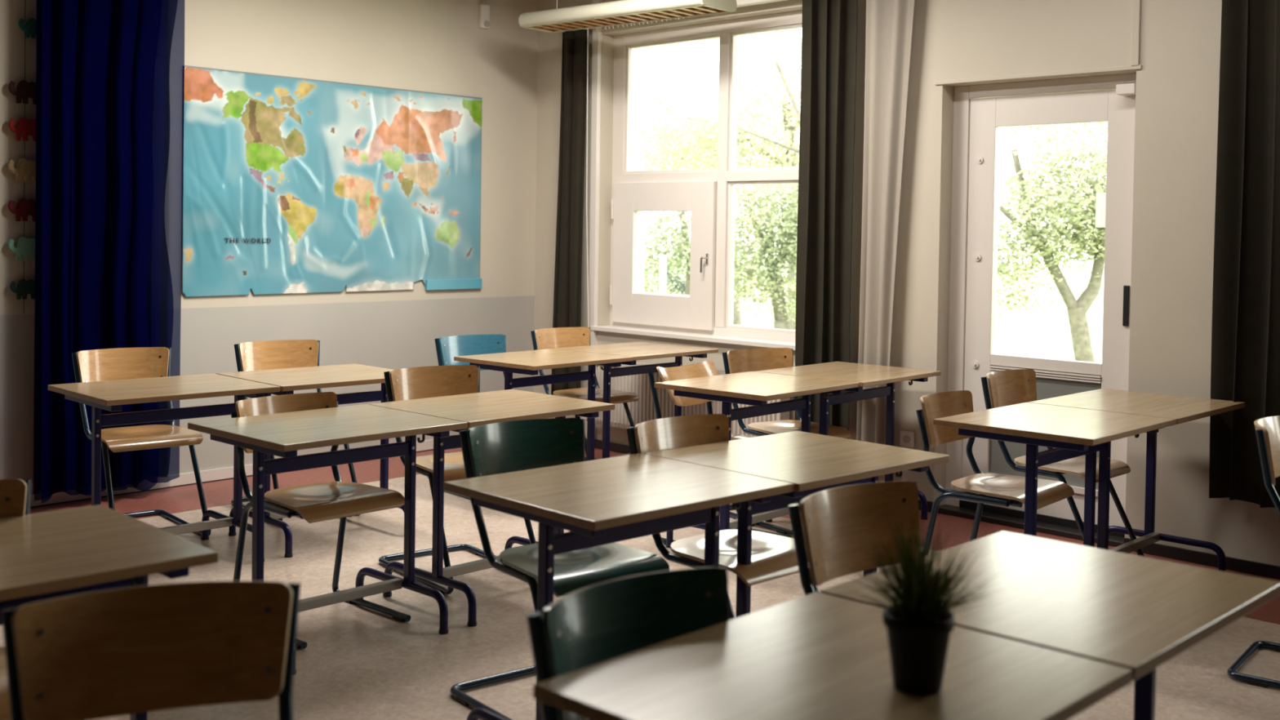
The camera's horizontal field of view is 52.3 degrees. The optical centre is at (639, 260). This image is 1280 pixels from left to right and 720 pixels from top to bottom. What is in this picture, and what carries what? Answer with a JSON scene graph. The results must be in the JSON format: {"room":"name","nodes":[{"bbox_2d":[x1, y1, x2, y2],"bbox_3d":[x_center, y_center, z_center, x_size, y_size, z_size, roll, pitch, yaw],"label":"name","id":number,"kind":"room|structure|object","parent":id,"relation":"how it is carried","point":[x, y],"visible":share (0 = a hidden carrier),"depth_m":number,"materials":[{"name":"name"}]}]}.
{"room":"classroom","nodes":[
{"label":"classroom","id":0,"kind":"room"},
{"bbox_2d":[0,0,538,493],"bbox_3d":[-4.013,-0.388,5.108,0.300,3.370,9.500,2,2,43],"label":"wall","id":1,"kind":"structure","parent":0,"point":[429,46],"depth_m":7.44,"materials":[{"name":"paint"}]},
{"bbox_2d":[30,439,433,507],"bbox_3d":[-3.820,1.149,5.147,0.015,0.062,9.198,2,2,43],"label":"baseboard","id":2,"kind":"structure","parent":1,"relation":"attached to","point":[223,473],"depth_m":6.71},
{"bbox_2d":[182,65,482,297],"bbox_3d":[-1.663,-0.409,7.410,0.020,1.190,1.997,2,2,43],"label":"world map","id":3,"kind":"object","parent":1,"relation":"attached to","point":[291,185],"visible":1,"depth_m":7.30},
{"bbox_2d":[478,0,489,28],"bbox_3d":[-0.980,-1.523,8.094,0.038,0.173,0.087,2,2,43],"label":"thermostat","id":4,"kind":"object","parent":1,"relation":"attached to","point":[484,10],"visible":1,"depth_m":8.08,"materials":[{"name":"white plastic"}]},
{"bbox_2d":[0,447,1279,719],"bbox_3d":[0.065,1.388,1.560,10.600,0.120,9.200,2,2,43],"label":"floor","id":5,"kind":"structure","parent":0,"point":[357,662],"depth_m":4.51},
{"bbox_2d":[0,479,31,719],"bbox_3d":[-1.374,0.885,2.620,0.437,0.787,0.607,0,2,-44],"label":"chair","id":6,"kind":"object","parent":5,"relation":"on","point":[15,494],"visible":0.15,"depth_m":2.88,"materials":[{"name":"brown wood"}]},
{"bbox_2d":[0,504,217,719],"bbox_3d":[-1.298,0.928,2.571,0.695,0.707,0.585,0,2,-44],"label":"school desk","id":7,"kind":"object","parent":5,"relation":"on","point":[44,556],"visible":0.73,"depth_m":2.59,"materials":[{"name":"brown wood"}]},
{"bbox_2d":[71,346,211,536],"bbox_3d":[-2.190,0.798,5.700,0.437,0.787,0.607,0,2,-40],"label":"chair","id":8,"kind":"object","parent":5,"relation":"on","point":[119,363],"visible":0.73,"depth_m":5.75,"materials":[{"name":"brown wood"}]},
{"bbox_2d":[1,581,300,719],"bbox_3d":[-0.670,0.915,1.835,0.437,0.787,0.607,0,2,-23],"label":"chair","id":9,"kind":"object","parent":5,"relation":"on","point":[92,655],"visible":1,"depth_m":2.05,"materials":[{"name":"brown wood"}]},
{"bbox_2d":[48,373,279,561],"bbox_3d":[-1.904,0.855,5.213,0.695,0.707,0.585,0,2,-44],"label":"school desk","id":10,"kind":"object","parent":5,"relation":"on","point":[108,395],"visible":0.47,"depth_m":5.14,"materials":[{"name":"laminate"}]},
{"bbox_2d":[231,339,356,520],"bbox_3d":[-1.639,0.794,6.203,0.437,0.787,0.607,0,2,-38],"label":"chair","id":11,"kind":"object","parent":5,"relation":"on","point":[286,353],"visible":0.22,"depth_m":6.38,"materials":[{"name":"brown wood"}]},
{"bbox_2d":[215,363,404,557],"bbox_3d":[-1.396,0.851,5.701,0.695,0.707,0.585,0,2,-44],"label":"school desk","id":12,"kind":"object","parent":5,"relation":"on","point":[289,380],"visible":0.34,"depth_m":5.62,"materials":[{"name":"brown wood"}]},
{"bbox_2d":[231,391,410,648],"bbox_3d":[-1.113,0.861,4.483,0.500,0.753,0.438,2,2,43],"label":"chair","id":13,"kind":"object","parent":5,"relation":"on","point":[316,502],"visible":0.71,"depth_m":4.45,"materials":[{"name":"brown wood"}]},
{"bbox_2d":[187,404,467,675],"bbox_3d":[-1.033,0.890,4.318,0.585,0.707,0.695,2,2,44],"label":"school desk","id":14,"kind":"object","parent":5,"relation":"on","point":[278,434],"visible":0.75,"depth_m":4.27,"materials":[{"name":"brown wood"}]},
{"bbox_2d":[378,364,536,594],"bbox_3d":[-0.713,0.835,5.134,0.437,0.787,0.607,0,2,-37],"label":"chair","id":15,"kind":"object","parent":5,"relation":"on","point":[432,381],"visible":0.42,"depth_m":5.26,"materials":[{"name":"brown wood"}]},
{"bbox_2d":[429,333,506,498],"bbox_3d":[-0.753,0.796,6.695,0.437,0.787,0.607,0,2,-40],"label":"chair","id":16,"kind":"object","parent":5,"relation":"on","point":[447,348],"visible":0.16,"depth_m":6.87,"materials":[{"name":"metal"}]},
{"bbox_2d":[368,389,614,626],"bbox_3d":[-0.549,0.885,4.825,0.585,0.707,0.695,2,2,44],"label":"school desk","id":17,"kind":"object","parent":5,"relation":"on","point":[476,409],"visible":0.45,"depth_m":4.67,"materials":[{"name":"brown wood"}]},
{"bbox_2d":[453,348,632,461],"bbox_3d":[-0.490,0.843,6.612,0.585,0.707,0.695,2,2,42],"label":"school desk","id":18,"kind":"object","parent":5,"relation":"on","point":[526,362],"visible":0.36,"depth_m":6.54,"materials":[{"name":"brown wood"}]},
{"bbox_2d":[449,417,669,719],"bbox_3d":[-0.211,0.878,3.681,0.437,0.787,0.607,0,2,-38],"label":"chair","id":19,"kind":"object","parent":5,"relation":"on","point":[508,446],"visible":0.75,"depth_m":3.73,"materials":[{"name":"metal"}]},
{"bbox_2d":[530,327,638,456],"bbox_3d":[-0.305,0.789,7.302,0.437,0.787,0.607,0,2,-44],"label":"chair","id":20,"kind":"object","parent":5,"relation":"on","point":[557,337],"visible":0.5,"depth_m":7.36,"materials":[{"name":"brown wood"}]},
{"bbox_2d":[443,453,794,719],"bbox_3d":[-0.056,0.928,3.374,0.695,0.707,0.585,0,2,-43],"label":"school desk","id":21,"kind":"object","parent":5,"relation":"on","point":[611,500],"visible":0.7,"depth_m":3.28,"materials":[{"name":"brown wood"}]},
{"bbox_2d":[526,566,728,719],"bbox_3d":[0.137,0.925,1.958,0.437,0.787,0.607,0,2,-44],"label":"chair","id":22,"kind":"object","parent":5,"relation":"on","point":[601,622],"visible":0.56,"depth_m":2.13,"materials":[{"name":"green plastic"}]},
{"bbox_2d":[556,341,718,461],"bbox_3d":[-0.023,0.837,7.138,0.585,0.707,0.695,2,2,42],"label":"school desk","id":23,"kind":"object","parent":5,"relation":"on","point":[639,350],"visible":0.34,"depth_m":7.01,"materials":[{"name":"brown wood"}]},
{"bbox_2d":[648,360,791,545],"bbox_3d":[0.341,0.848,5.712,0.502,0.765,0.438,2,2,40],"label":"chair","id":24,"kind":"object","parent":5,"relation":"on","point":[707,368],"visible":0.27,"depth_m":5.81,"materials":[{"name":"brown wood"}]},
{"bbox_2d":[626,413,819,620],"bbox_3d":[0.268,0.882,3.817,0.437,0.787,0.607,0,2,-44],"label":"chair","id":25,"kind":"object","parent":5,"relation":"on","point":[774,557],"visible":0.47,"depth_m":3.83,"materials":[{"name":"brown wood"}]},
{"bbox_2d":[654,371,859,547],"bbox_3d":[0.504,0.882,5.637,0.585,0.707,0.695,2,2,42],"label":"school desk","id":26,"kind":"object","parent":5,"relation":"on","point":[754,388],"visible":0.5,"depth_m":5.53,"materials":[{"name":"brown wood"}]},
{"bbox_2d":[722,347,850,535],"bbox_3d":[0.693,0.832,6.157,0.437,0.787,0.607,0,2,-34],"label":"chair","id":27,"kind":"object","parent":5,"relation":"on","point":[737,361],"visible":0.57,"depth_m":6.24,"materials":[{"name":"brown wood"}]},
{"bbox_2d":[644,431,949,617],"bbox_3d":[0.460,0.925,3.848,0.695,0.707,0.585,0,2,-43],"label":"school desk","id":28,"kind":"object","parent":5,"relation":"on","point":[815,463],"visible":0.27,"depth_m":3.74,"materials":[{"name":"brown wood"}]},
{"bbox_2d":[533,591,1132,719],"bbox_3d":[0.291,0.969,1.934,0.585,0.707,0.695,2,2,43],"label":"school desk","id":29,"kind":"object","parent":5,"relation":"on","point":[816,655],"visible":0.99,"depth_m":1.92,"materials":[{"name":"brown wood"}]},
{"bbox_2d":[837,516,1010,695],"bbox_3d":[0.405,0.495,1.887,0.259,0.245,0.241,2,2,43],"label":"potted plant","id":30,"kind":"object","parent":29,"relation":"on","point":[919,627],"visible":1,"depth_m":1.85,"materials":[{"name":"green plant"}]},
{"bbox_2d":[756,361,941,522],"bbox_3d":[0.981,0.877,6.156,0.585,0.707,0.695,2,2,42],"label":"school desk","id":31,"kind":"object","parent":5,"relation":"on","point":[867,375],"visible":0.47,"depth_m":6.13,"materials":[{"name":"brown wood"}]},
{"bbox_2d":[788,480,919,595],"bbox_3d":[0.623,0.913,2.759,0.437,0.787,0.607,0,2,-42],"label":"chair","id":32,"kind":"object","parent":5,"relation":"on","point":[833,519],"visible":0.42,"depth_m":2.94,"materials":[{"name":"brown wood"}]},
{"bbox_2d":[915,390,1074,555],"bbox_3d":[1.299,0.890,4.830,0.500,0.753,0.438,2,2,39],"label":"chair","id":33,"kind":"object","parent":5,"relation":"on","point":[978,487],"visible":0.66,"depth_m":4.81,"materials":[{"name":"brown wood"}]},
{"bbox_2d":[819,530,1279,719],"bbox_3d":[0.774,0.964,2.448,0.585,0.707,0.695,2,2,43],"label":"school desk","id":34,"kind":"object","parent":5,"relation":"on","point":[1135,613],"visible":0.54,"depth_m":2.38,"materials":[{"name":"brown wood"}]},
{"bbox_2d":[933,402,1176,550],"bbox_3d":[1.481,0.921,4.664,0.585,0.707,0.695,2,2,43],"label":"school desk","id":35,"kind":"object","parent":5,"relation":"on","point":[1072,432],"visible":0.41,"depth_m":4.54,"materials":[{"name":"brown wood"}]},
{"bbox_2d":[980,368,1144,556],"bbox_3d":[1.700,0.868,5.327,0.607,0.787,0.437,2,2,43],"label":"chair","id":36,"kind":"object","parent":5,"relation":"on","point":[1007,387],"visible":0.57,"depth_m":5.32,"materials":[{"name":"brown wood"}]},
{"bbox_2d":[1028,388,1244,572],"bbox_3d":[1.965,0.916,5.173,0.585,0.707,0.695,2,2,43],"label":"school desk","id":37,"kind":"object","parent":5,"relation":"on","point":[1184,409],"visible":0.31,"depth_m":5.18,"materials":[{"name":"brown wood"}]},
{"bbox_2d":[1226,415,1279,688],"bbox_3d":[2.179,0.907,4.003,0.607,0.787,0.437,2,2,37],"label":"chair","id":38,"kind":"object","parent":5,"relation":"on","point":[1267,428],"visible":1,"depth_m":4.00,"materials":[{"name":"brown wood"}]},
{"bbox_2d":[533,0,1279,566],"bbox_3d":[3.275,-0.265,4.741,0.340,3.370,10.900,0,2,-45],"label":"wall","id":39,"kind":"structure","parent":0,"point":[1177,86],"depth_m":5.91,"materials":[{"name":"paint"}]},
{"bbox_2d":[586,0,602,439],"bbox_3d":[-0.281,-0.385,8.071,0.053,2.998,0.032,2,2,43],"label":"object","id":40,"kind":"structure","parent":39,"relation":"attached to","point":[597,35],"depth_m":8.06,"materials":[{"name":"white paint"}]},
{"bbox_2d":[563,0,802,350],"bbox_3d":[0.536,-0.433,7.316,0.290,2.015,2.720,0,2,-45],"label":"window","id":41,"kind":"structure","parent":39,"relation":"in","point":[706,314],"depth_m":7.61,"materials":[{"name":"white paint"}]},
{"bbox_2d":[551,29,586,395],"bbox_3d":[-0.451,-0.281,8.145,0.253,2.289,0.072,2,2,43],"label":"curtain","id":42,"kind":"object","parent":41,"relation":"hanging from","point":[569,229],"visible":0.85,"depth_m":8.10,"materials":[{"name":"black fabric"}]},
{"bbox_2d":[795,0,857,439],"bbox_3d":[0.951,-0.225,6.728,0.365,2.289,0.099,2,2,43],"label":"curtain","id":43,"kind":"object","parent":41,"relation":"hanging from","point":[828,27],"visible":0.88,"depth_m":6.73,"materials":[{"name":"black fabric"}]},
{"bbox_2d":[856,0,915,475],"bbox_3d":[1.223,-0.141,6.482,0.042,2.436,0.300,0,2,-42],"label":"curtain","id":44,"kind":"object","parent":41,"relation":"hanging from","point":[889,23],"visible":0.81,"depth_m":6.50,"materials":[{"name":"white fabric"}]},
{"bbox_2d":[582,362,790,436],"bbox_3d":[0.237,0.904,7.492,0.128,0.565,1.546,0,2,-45],"label":"radiator","id":45,"kind":"object","parent":39,"relation":"attached to","point":[643,410],"visible":0.12,"depth_m":7.61,"materials":[{"name":"metal"}]},
{"bbox_2d":[617,362,725,374],"bbox_3d":[0.255,0.638,7.446,0.084,0.030,1.468,0,2,-45],"label":"grille","id":46,"kind":"object","parent":45,"relation":"attached to","point":[637,363],"depth_m":7.69,"materials":[{"name":"metal"}]},
{"bbox_2d":[899,430,915,448],"bbox_3d":[1.326,0.888,6.468,0.015,0.080,0.080,0,2,-45],"label":"wall socket","id":47,"kind":"object","parent":39,"relation":"attached to","point":[907,437],"visible":1,"depth_m":6.46,"materials":[{"name":"white plastic"}]},
{"bbox_2d":[586,437,1279,579],"bbox_3d":[2.955,1.268,4.824,0.016,0.050,10.380,0,2,-45],"label":"baseboard","id":48,"kind":"structure","parent":39,"relation":"attached to","point":[1248,566],"depth_m":5.45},
{"bbox_2d":[937,72,1136,546],"bbox_3d":[1.861,0.204,6.074,0.200,2.082,0.965,0,2,-45],"label":"door","id":49,"kind":"structure","parent":39,"relation":"in","point":[980,111],"depth_m":6.16,"materials":[{"name":"white paint"}]},
{"bbox_2d":[1094,191,1106,227],"bbox_3d":[2.083,-0.226,5.883,0.008,0.160,0.053,0,2,-45],"label":"paper note","id":50,"kind":"object","parent":49,"relation":"attached to","point":[1100,197],"visible":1,"depth_m":5.88,"materials":[{"name":"white paper"}]},
{"bbox_2d":[934,0,1142,84],"bbox_3d":[1.804,-1.319,5.967,0.014,0.964,1.030,0,2,-45],"label":"trim","id":51,"kind":"structure","parent":39,"relation":"attached to","point":[1136,4],"depth_m":5.73,"materials":[{"name":"paint"}]},
{"bbox_3d":[3.217,-1.306,4.468,2.449,0.048,0.215,2,2,43],"label":"rail","id":52,"kind":"object","parent":39,"relation":"attached to","visible":0},
{"bbox_2d":[1208,0,1279,507],"bbox_3d":[2.546,-0.157,5.117,0.562,2.297,0.110,2,2,43],"label":"curtain","id":53,"kind":"object","parent":52,"relation":"hanging from","point":[1245,366],"visible":0.95,"depth_m":5.22,"materials":[{"name":"black fabric"}]},
{"bbox_3d":[0.131,-1.796,1.501,11.200,0.150,9.850,2,2,43],"label":"ceiling","id":54,"kind":"structure","parent":0,"visible":0},
{"bbox_2d":[7,0,36,313],"bbox_3d":[-2.853,-0.811,6.076,0.020,2.125,0.173,2,2,43],"label":"garland","id":55,"kind":"object","parent":54,"relation":"hanging from","point":[25,90],"visible":0.84,"depth_m":6.07,"materials":[{"name":"fabric"}]},
{"bbox_2d":[33,0,184,503],"bbox_3d":[-2.538,-0.373,6.282,0.172,3.006,0.743,2,2,43],"label":"curtain","id":56,"kind":"object","parent":54,"relation":"hanging from","point":[110,73],"visible":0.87,"depth_m":6.21,"materials":[{"name":"blue fabric"}]},
{"bbox_2d":[518,0,737,32],"bbox_3d":[-0.090,-1.597,7.237,1.326,0.527,0.310,2,2,40],"label":"pendant lamp","id":57,"kind":"object","parent":54,"relation":"hanging from","point":[622,11],"visible":1,"depth_m":7.16,"materials":[{"name":"metal"}]},
{"label":"outside","id":58,"kind":"structure","parent":0,"visible":0},
{"bbox_2d":[644,256,1104,363],"bbox_3d":[19.904,1.086,30.827,80.000,0.070,60.000,2,2,43],"label":"ground","id":59,"kind":"structure","parent":58,"point":[1035,335],"depth_m":23.40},
{"bbox_2d":[658,255,666,293],"bbox_3d":[0.221,0.592,13.018,0.084,1.280,0.082,2,2,43],"label":"post","id":60,"kind":"object","parent":59,"relation":"on","point":[663,259],"visible":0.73,"depth_m":12.98,"materials":[{"name":"white plastic"}]},
{"bbox_2d":[644,259,687,294],"bbox_3d":[0.595,0.554,20.016,1.446,1.323,1.276,0,2,-25],"label":"shrub","id":61,"kind":"object","parent":59,"relation":"on","point":[682,286],"visible":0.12,"depth_m":19.98,"materials":[{"name":"green plant"}]},
{"bbox_2d":[644,211,690,295],"bbox_3d":[0.287,0.194,16.018,1.634,1.998,1.375,1,1,11],"label":"tree","id":62,"kind":"object","parent":59,"relation":"on","point":[682,234],"visible":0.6,"depth_m":15.88,"materials":[{"name":"green plant"}]},
{"bbox_2d":[639,44,777,324],"bbox_3d":[0.783,-1.215,20.993,2.940,4.594,2.555,1,1,4],"label":"tree","id":63,"kind":"object","parent":59,"relation":"on","point":[736,315],"visible":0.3,"depth_m":20.77,"materials":[{"name":"green plant"}]},
{"bbox_2d":[639,29,801,329],"bbox_3d":[1.037,-0.939,16.954,4.233,4.243,2.501,1,1,-3],"label":"tree","id":64,"kind":"object","parent":59,"relation":"on","point":[787,111],"visible":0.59,"depth_m":16.71,"materials":[{"name":"green plant"}]},
{"bbox_2d":[684,60,799,329],"bbox_3d":[1.658,-0.477,14.447,2.347,3.464,1.733,1,1,-10],"label":"tree","id":65,"kind":"object","parent":59,"relation":"on","point":[766,237],"visible":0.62,"depth_m":14.36,"materials":[{"name":"green plant"}]},
{"bbox_2d":[995,121,1107,362],"bbox_3d":[4.026,-0.413,12.111,2.284,3.519,1.979,0,1,-17],"label":"tree","id":66,"kind":"object","parent":59,"relation":"on","point":[1033,233],"visible":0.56,"depth_m":11.91,"materials":[{"name":"green plant"}]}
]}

